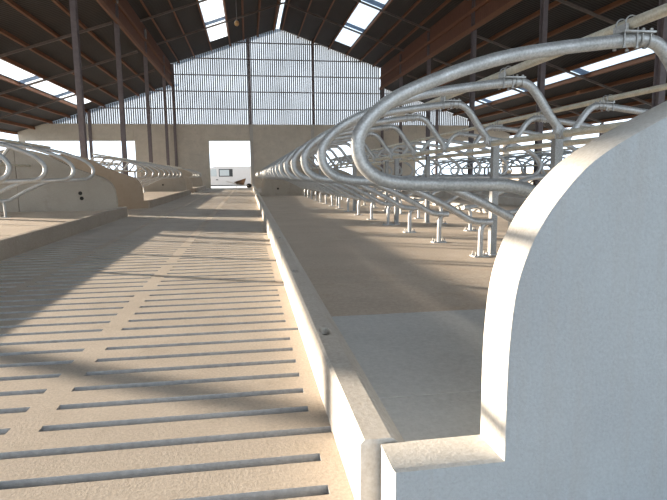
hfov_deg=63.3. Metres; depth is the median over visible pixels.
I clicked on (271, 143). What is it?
wall
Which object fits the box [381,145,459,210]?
divider
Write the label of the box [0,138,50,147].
rail
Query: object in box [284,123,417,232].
divider
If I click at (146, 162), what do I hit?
divider
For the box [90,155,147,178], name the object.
divider
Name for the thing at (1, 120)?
purlin
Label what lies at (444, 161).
divider
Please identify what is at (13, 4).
purlin
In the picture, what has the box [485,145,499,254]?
upright post
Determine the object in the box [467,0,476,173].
steel column
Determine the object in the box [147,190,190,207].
kerb
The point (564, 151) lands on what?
divider
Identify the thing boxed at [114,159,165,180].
divider
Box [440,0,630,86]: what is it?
purlin
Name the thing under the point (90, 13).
ceiling
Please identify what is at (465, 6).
wall
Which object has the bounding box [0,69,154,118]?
rafter
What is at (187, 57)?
girt
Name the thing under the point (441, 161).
divider
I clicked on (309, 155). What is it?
divider
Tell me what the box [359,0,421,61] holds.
purlin
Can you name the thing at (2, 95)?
purlin
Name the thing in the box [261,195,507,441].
floor
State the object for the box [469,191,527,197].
floor
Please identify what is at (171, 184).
wall
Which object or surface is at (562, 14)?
ceiling
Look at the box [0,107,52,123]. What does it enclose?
purlin
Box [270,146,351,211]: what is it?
divider
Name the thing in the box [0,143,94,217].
divider
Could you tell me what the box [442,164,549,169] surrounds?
rail
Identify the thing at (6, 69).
window
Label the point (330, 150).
divider
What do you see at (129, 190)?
wall
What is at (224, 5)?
purlin
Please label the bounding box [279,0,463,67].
ceiling
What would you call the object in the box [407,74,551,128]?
rafter
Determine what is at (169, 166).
divider
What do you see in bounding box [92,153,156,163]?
rail
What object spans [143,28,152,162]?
steel column
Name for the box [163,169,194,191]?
wall
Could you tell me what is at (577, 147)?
rail
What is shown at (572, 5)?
rafter
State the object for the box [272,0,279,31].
purlin
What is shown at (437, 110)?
post
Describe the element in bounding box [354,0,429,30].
rafter
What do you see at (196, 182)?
wall
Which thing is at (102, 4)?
beam
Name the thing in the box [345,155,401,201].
divider
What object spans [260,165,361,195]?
wall
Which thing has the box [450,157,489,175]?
divider
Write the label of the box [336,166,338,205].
upright post
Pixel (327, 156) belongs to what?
divider
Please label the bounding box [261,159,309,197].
divider
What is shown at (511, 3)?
beam
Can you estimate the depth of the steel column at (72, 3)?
17.07 m
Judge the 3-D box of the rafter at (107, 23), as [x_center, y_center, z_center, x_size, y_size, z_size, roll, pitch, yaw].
[-14.175,-7.455,21.549,10.431,3.475,0.060,-2,8,-9]
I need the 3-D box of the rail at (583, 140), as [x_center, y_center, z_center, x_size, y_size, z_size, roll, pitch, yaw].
[1.004,-2.164,13.628,0.054,0.175,20.950,-2,8,-9]
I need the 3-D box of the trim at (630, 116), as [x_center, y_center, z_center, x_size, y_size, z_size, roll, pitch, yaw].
[18.015,-5.739,18.604,0.200,0.140,50.400,-2,8,-9]
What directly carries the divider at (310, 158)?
on the floor at (356, 265)
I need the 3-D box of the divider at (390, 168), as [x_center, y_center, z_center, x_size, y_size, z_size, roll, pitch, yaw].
[1.126,-2.530,18.834,1.919,1.556,0.120,-2,8,-9]
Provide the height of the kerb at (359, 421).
0.440 m
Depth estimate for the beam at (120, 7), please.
26.95 m
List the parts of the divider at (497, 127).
leg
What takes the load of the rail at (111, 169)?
attached to the divider at (94, 157)
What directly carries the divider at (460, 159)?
on the floor at (508, 194)
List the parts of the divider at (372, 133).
leg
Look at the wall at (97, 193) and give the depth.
12.80 m
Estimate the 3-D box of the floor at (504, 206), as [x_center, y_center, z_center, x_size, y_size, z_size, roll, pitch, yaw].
[4.037,-1.218,16.541,2.920,0.300,51.450,-2,8,-9]
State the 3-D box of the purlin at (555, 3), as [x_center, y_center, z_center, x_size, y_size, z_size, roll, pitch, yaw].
[8.489,-8.496,16.608,0.130,0.204,50.200,-2,8,-9]
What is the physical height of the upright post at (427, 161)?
1.141 m
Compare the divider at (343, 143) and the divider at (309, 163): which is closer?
the divider at (343, 143)
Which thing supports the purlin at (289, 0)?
on the rafter
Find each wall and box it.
[0,149,119,211]
[18,124,509,187]
[63,155,147,208]
[103,0,170,81]
[141,166,186,191]
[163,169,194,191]
[171,169,202,186]
[258,178,264,193]
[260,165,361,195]
[380,0,510,86]
[381,101,666,499]
[509,169,549,183]
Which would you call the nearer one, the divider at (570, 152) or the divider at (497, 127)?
the divider at (497, 127)
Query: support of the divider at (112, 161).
on the floor at (148, 195)
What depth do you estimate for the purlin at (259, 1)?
34.45 m
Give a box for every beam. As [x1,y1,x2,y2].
[96,0,172,86]
[113,0,171,74]
[379,0,490,78]
[379,0,521,89]
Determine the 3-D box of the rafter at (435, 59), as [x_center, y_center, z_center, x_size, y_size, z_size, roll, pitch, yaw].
[10.651,-8.961,30.683,10.511,3.501,0.060,-2,8,-9]
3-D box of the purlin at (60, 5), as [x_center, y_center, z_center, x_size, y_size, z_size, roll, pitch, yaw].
[-8.839,-7.922,13.947,0.130,0.204,50.200,-2,8,-9]
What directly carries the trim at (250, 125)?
attached to the wall at (271, 143)
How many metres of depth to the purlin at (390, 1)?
31.97 m
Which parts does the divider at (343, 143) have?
leg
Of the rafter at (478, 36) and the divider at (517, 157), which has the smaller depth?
the divider at (517, 157)
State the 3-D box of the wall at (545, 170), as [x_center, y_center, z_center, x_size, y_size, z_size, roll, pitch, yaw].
[18.046,-2.287,19.092,0.200,1.450,50.400,-2,8,-9]
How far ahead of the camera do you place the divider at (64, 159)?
9.86 m
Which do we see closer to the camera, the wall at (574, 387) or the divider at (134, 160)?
the wall at (574, 387)
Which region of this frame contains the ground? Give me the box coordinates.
[211,186,247,187]
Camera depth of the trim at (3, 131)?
36.25 m
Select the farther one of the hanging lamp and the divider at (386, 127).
the hanging lamp
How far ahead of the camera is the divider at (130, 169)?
23.34 m
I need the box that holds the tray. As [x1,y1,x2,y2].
[234,178,245,184]
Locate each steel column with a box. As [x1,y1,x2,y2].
[69,0,87,158]
[114,3,127,174]
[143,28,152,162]
[162,55,169,165]
[170,64,177,166]
[381,88,383,171]
[399,54,402,175]
[425,32,430,155]
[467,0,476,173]
[533,0,548,184]
[651,0,666,107]
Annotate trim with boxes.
[0,129,17,134]
[249,124,253,187]
[311,125,314,169]
[510,115,637,135]
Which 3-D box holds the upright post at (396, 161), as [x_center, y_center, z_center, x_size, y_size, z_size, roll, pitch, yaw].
[1.058,-0.998,9.073,0.088,1.141,0.120,-2,8,-9]
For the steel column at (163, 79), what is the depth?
35.39 m
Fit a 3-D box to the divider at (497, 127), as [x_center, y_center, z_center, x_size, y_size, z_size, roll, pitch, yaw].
[2.838,-1.100,7.991,1.919,1.600,0.120,-2,8,-9]
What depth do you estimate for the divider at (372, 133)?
8.83 m
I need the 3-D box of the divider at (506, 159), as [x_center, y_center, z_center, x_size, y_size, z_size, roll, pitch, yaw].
[7.936,-3.271,23.436,1.919,1.433,0.120,-2,8,-9]
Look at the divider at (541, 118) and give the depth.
6.59 m
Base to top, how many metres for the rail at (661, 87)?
0.175 m
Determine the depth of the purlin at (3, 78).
28.80 m
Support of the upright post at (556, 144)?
on the floor at (356, 265)
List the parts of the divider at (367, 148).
leg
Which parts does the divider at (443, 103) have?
foot plate, leg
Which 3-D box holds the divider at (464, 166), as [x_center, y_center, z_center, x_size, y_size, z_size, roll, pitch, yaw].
[5.817,-2.887,20.804,1.919,1.450,0.120,-2,8,-9]
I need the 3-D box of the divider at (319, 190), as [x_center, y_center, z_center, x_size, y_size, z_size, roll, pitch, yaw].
[-1.067,-2.128,16.029,1.919,1.556,0.120,-2,8,-9]
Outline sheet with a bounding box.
[46,29,468,125]
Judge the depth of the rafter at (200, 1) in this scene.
27.27 m
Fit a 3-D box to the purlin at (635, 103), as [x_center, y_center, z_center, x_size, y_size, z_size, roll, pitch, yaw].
[16.614,-6.108,18.228,0.130,0.204,50.200,-2,8,-9]
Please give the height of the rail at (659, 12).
0.175 m
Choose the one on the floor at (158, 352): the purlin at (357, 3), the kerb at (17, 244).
the kerb at (17, 244)
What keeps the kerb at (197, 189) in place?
on the floor at (158, 352)
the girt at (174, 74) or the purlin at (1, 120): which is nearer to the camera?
the purlin at (1, 120)
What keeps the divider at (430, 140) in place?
on the floor at (356, 265)
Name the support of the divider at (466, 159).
on the floor at (508, 194)
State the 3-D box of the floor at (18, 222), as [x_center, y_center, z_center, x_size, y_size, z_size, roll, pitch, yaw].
[-6.185,0.414,5.084,4.480,0.465,15.744,-2,8,-9]
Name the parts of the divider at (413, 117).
leg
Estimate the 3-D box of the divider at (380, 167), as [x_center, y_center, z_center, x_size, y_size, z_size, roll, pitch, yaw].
[0.935,-2.692,20.039,1.919,1.556,0.120,-2,8,-9]
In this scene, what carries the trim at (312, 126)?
attached to the wall at (271, 143)
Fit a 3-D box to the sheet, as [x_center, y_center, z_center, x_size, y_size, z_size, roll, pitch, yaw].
[-4.019,-12.721,39.845,32.950,6.850,0.020,-2,8,-9]
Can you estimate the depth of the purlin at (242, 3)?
33.23 m
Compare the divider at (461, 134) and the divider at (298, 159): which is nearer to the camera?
the divider at (461, 134)
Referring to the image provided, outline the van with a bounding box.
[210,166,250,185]
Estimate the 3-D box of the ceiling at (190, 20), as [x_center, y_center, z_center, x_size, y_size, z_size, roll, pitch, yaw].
[-4.031,-11.292,14.491,7.530,2.648,50.700,-2,8,-9]
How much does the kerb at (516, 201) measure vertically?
0.440 m
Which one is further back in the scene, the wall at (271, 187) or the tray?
the tray
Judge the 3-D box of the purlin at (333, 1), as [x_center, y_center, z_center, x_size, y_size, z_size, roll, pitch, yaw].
[2.381,-11.778,15.181,0.133,0.204,50.200,-2,8,-9]
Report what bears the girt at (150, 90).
attached to the cladding
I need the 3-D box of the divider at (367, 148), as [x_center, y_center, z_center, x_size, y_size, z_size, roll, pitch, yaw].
[-0.115,-1.321,10.007,1.919,1.556,0.120,-2,8,-9]
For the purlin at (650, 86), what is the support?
on the rafter
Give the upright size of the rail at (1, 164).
0.100 m
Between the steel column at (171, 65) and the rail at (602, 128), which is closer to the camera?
the rail at (602, 128)
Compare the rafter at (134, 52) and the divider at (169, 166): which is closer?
the rafter at (134, 52)
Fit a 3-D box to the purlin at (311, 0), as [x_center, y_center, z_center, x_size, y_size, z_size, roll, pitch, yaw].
[1.290,-12.120,14.961,0.133,0.204,50.200,-2,8,-9]
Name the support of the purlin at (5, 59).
on the rafter
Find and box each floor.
[0,188,354,499]
[0,210,107,238]
[143,191,180,199]
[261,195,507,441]
[358,187,520,209]
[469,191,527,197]
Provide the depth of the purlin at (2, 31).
23.90 m
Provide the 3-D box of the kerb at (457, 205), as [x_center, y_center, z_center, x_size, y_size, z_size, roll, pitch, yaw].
[3.085,-0.942,13.445,0.170,0.440,22.744,-2,8,-9]
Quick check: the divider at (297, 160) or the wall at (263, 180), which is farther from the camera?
the wall at (263, 180)
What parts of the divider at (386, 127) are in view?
leg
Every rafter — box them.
[0,22,111,57]
[0,51,137,94]
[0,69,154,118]
[140,0,207,21]
[156,2,282,44]
[283,2,403,51]
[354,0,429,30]
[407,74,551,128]
[433,58,603,122]
[477,35,651,105]
[556,0,633,29]
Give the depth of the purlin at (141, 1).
29.48 m
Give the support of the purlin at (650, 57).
on the rafter
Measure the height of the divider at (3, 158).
1.535 m
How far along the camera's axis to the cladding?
39.46 m
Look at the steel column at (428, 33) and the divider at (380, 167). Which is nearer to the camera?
the divider at (380, 167)
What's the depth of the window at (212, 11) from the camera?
31.66 m
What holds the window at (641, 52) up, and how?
attached to the ceiling at (562, 14)
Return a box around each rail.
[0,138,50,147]
[0,163,30,166]
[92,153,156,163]
[111,169,147,171]
[302,121,625,170]
[331,83,666,159]
[332,137,596,168]
[372,3,666,126]
[437,147,579,161]
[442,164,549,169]
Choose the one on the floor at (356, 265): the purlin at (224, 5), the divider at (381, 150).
the divider at (381, 150)
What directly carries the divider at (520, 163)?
on the floor at (508, 194)
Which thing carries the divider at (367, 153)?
on the floor at (356, 265)
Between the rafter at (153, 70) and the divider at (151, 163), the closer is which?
the divider at (151, 163)
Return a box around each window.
[0,59,90,104]
[198,0,226,40]
[278,0,284,19]
[335,0,387,46]
[467,48,654,105]
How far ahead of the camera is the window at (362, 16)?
32.22 m
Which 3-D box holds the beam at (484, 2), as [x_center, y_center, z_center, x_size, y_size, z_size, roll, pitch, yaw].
[7.388,-9.520,16.290,0.070,0.150,50.200,-2,8,-9]
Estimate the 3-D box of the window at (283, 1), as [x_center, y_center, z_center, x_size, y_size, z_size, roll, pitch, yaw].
[-0.012,-12.561,13.671,0.240,0.040,48.200,-2,8,-9]
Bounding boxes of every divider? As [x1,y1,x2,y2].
[0,141,75,193]
[0,142,47,183]
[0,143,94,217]
[0,153,11,181]
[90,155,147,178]
[99,157,153,178]
[106,158,160,179]
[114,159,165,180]
[122,160,170,181]
[129,164,174,183]
[135,162,178,185]
[141,163,181,192]
[169,166,193,177]
[260,160,306,196]
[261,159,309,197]
[262,158,313,198]
[263,157,318,200]
[264,155,320,201]
[265,153,328,203]
[266,152,335,205]
[268,149,342,208]
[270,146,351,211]
[272,142,362,214]
[275,138,376,219]
[279,131,394,225]
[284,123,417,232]
[291,113,449,242]
[300,96,494,256]
[317,66,567,222]
[333,157,383,171]
[339,156,392,199]
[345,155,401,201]
[350,14,666,196]
[352,152,413,192]
[362,150,424,205]
[370,147,441,207]
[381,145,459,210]
[399,141,481,213]
[413,137,508,218]
[415,161,451,175]
[423,161,461,175]
[431,159,471,175]
[435,128,541,223]
[441,159,482,191]
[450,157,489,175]
[461,158,506,193]
[463,120,576,230]
[473,154,521,194]
[487,153,537,185]
[499,159,532,164]
[501,111,605,239]
[503,151,550,181]
[509,157,549,180]
[521,150,569,174]
[541,151,572,174]
[563,94,647,146]
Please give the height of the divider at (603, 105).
1.600 m
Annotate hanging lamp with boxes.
[234,12,238,25]
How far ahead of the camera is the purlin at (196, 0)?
31.53 m
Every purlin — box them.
[0,28,118,100]
[0,57,104,107]
[0,75,87,112]
[0,94,70,117]
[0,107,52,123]
[0,119,34,129]
[3,0,139,96]
[51,0,155,91]
[140,0,179,62]
[168,0,194,57]
[196,0,212,51]
[223,0,230,45]
[241,0,243,41]
[256,0,260,36]
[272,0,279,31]
[281,0,289,31]
[297,0,311,37]
[313,0,334,42]
[328,0,360,49]
[345,0,392,56]
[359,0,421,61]
[372,0,450,66]
[412,0,566,81]
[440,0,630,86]
[442,47,643,111]
[453,54,654,115]
[468,72,653,120]
[481,86,651,124]
[505,96,666,126]
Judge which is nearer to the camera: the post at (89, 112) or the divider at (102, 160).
the divider at (102, 160)
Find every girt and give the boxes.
[95,107,441,110]
[150,90,388,93]
[174,74,378,78]
[187,57,364,62]
[234,42,320,44]
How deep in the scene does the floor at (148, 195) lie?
23.46 m
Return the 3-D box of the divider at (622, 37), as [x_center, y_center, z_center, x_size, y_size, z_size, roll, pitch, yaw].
[1.031,-0.362,2.749,1.919,1.600,0.120,-2,8,-9]
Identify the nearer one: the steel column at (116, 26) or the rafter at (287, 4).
the steel column at (116, 26)
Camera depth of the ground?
60.96 m
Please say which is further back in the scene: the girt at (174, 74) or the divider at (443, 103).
the girt at (174, 74)
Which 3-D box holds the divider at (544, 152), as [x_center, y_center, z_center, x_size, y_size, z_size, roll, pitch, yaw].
[6.351,-2.426,17.427,1.919,1.474,0.120,-2,8,-9]
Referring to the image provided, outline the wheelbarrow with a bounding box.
[226,178,251,187]
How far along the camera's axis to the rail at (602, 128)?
4.71 m
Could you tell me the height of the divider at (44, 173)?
1.525 m
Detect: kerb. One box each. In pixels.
[0,207,127,260]
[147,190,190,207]
[195,185,205,191]
[255,192,404,499]
[363,190,515,214]
[402,190,526,205]
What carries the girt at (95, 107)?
attached to the cladding
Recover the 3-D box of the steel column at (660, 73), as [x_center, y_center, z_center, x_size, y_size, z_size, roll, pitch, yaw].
[8.047,-5.385,13.192,0.230,8.489,0.280,-2,8,-9]
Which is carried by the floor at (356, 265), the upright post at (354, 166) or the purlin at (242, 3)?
the upright post at (354, 166)
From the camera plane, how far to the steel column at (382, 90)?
41.18 m
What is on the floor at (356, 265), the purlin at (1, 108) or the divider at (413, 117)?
the divider at (413, 117)
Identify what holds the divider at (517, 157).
on the floor at (508, 194)
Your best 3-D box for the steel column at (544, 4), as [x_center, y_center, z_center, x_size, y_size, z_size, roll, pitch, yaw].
[7.181,-6.153,18.671,0.230,8.489,0.280,-2,8,-9]
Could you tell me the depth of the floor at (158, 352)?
2.81 m
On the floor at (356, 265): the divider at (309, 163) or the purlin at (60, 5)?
the divider at (309, 163)
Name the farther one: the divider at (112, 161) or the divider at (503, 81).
the divider at (112, 161)
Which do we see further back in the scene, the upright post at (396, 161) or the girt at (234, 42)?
the girt at (234, 42)
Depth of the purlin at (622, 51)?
24.81 m
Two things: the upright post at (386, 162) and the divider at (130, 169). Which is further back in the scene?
the divider at (130, 169)
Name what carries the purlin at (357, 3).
on the rafter
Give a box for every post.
[87,110,93,159]
[247,37,251,123]
[311,41,314,124]
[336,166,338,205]
[352,164,355,210]
[384,161,388,212]
[393,158,399,224]
[424,156,430,222]
[435,109,438,173]
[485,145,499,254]
[550,138,562,170]
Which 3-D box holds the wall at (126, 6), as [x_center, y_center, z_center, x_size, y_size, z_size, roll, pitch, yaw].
[-7.700,-9.074,13.966,0.042,1.531,50.200,-2,8,-9]
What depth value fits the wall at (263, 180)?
27.01 m
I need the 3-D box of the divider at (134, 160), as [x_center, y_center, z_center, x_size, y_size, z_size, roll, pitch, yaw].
[-7.638,-2.935,22.093,1.919,1.426,0.120,-2,8,-9]
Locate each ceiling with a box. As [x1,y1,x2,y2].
[0,0,168,131]
[127,0,280,63]
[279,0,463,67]
[384,0,666,133]
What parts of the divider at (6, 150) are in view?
leg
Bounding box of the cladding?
[49,29,467,125]
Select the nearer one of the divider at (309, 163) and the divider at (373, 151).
the divider at (373, 151)
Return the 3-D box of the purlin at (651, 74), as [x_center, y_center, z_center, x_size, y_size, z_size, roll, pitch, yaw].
[14.434,-6.748,17.793,0.130,0.204,50.200,-2,8,-9]
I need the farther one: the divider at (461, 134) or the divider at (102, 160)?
the divider at (102, 160)
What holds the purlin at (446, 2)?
on the rafter
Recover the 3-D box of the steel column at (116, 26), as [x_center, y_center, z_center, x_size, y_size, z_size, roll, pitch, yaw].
[-8.983,-6.601,22.848,0.230,8.496,0.280,-2,8,-9]
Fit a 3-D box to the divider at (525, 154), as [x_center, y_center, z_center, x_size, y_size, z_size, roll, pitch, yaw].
[6.173,-2.580,18.553,1.919,1.466,0.120,-2,8,-9]
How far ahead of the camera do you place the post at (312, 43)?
39.99 m
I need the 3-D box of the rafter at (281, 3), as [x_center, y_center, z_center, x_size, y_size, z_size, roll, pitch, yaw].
[-6.745,-13.573,32.395,7.583,2.699,0.060,-2,8,-9]
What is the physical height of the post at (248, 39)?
6.095 m
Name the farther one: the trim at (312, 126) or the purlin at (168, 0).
the trim at (312, 126)
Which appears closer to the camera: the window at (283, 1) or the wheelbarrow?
the window at (283, 1)
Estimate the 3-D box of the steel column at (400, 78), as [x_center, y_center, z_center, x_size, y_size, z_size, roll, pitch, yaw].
[4.457,-8.485,35.902,0.230,8.654,0.280,-2,8,-9]

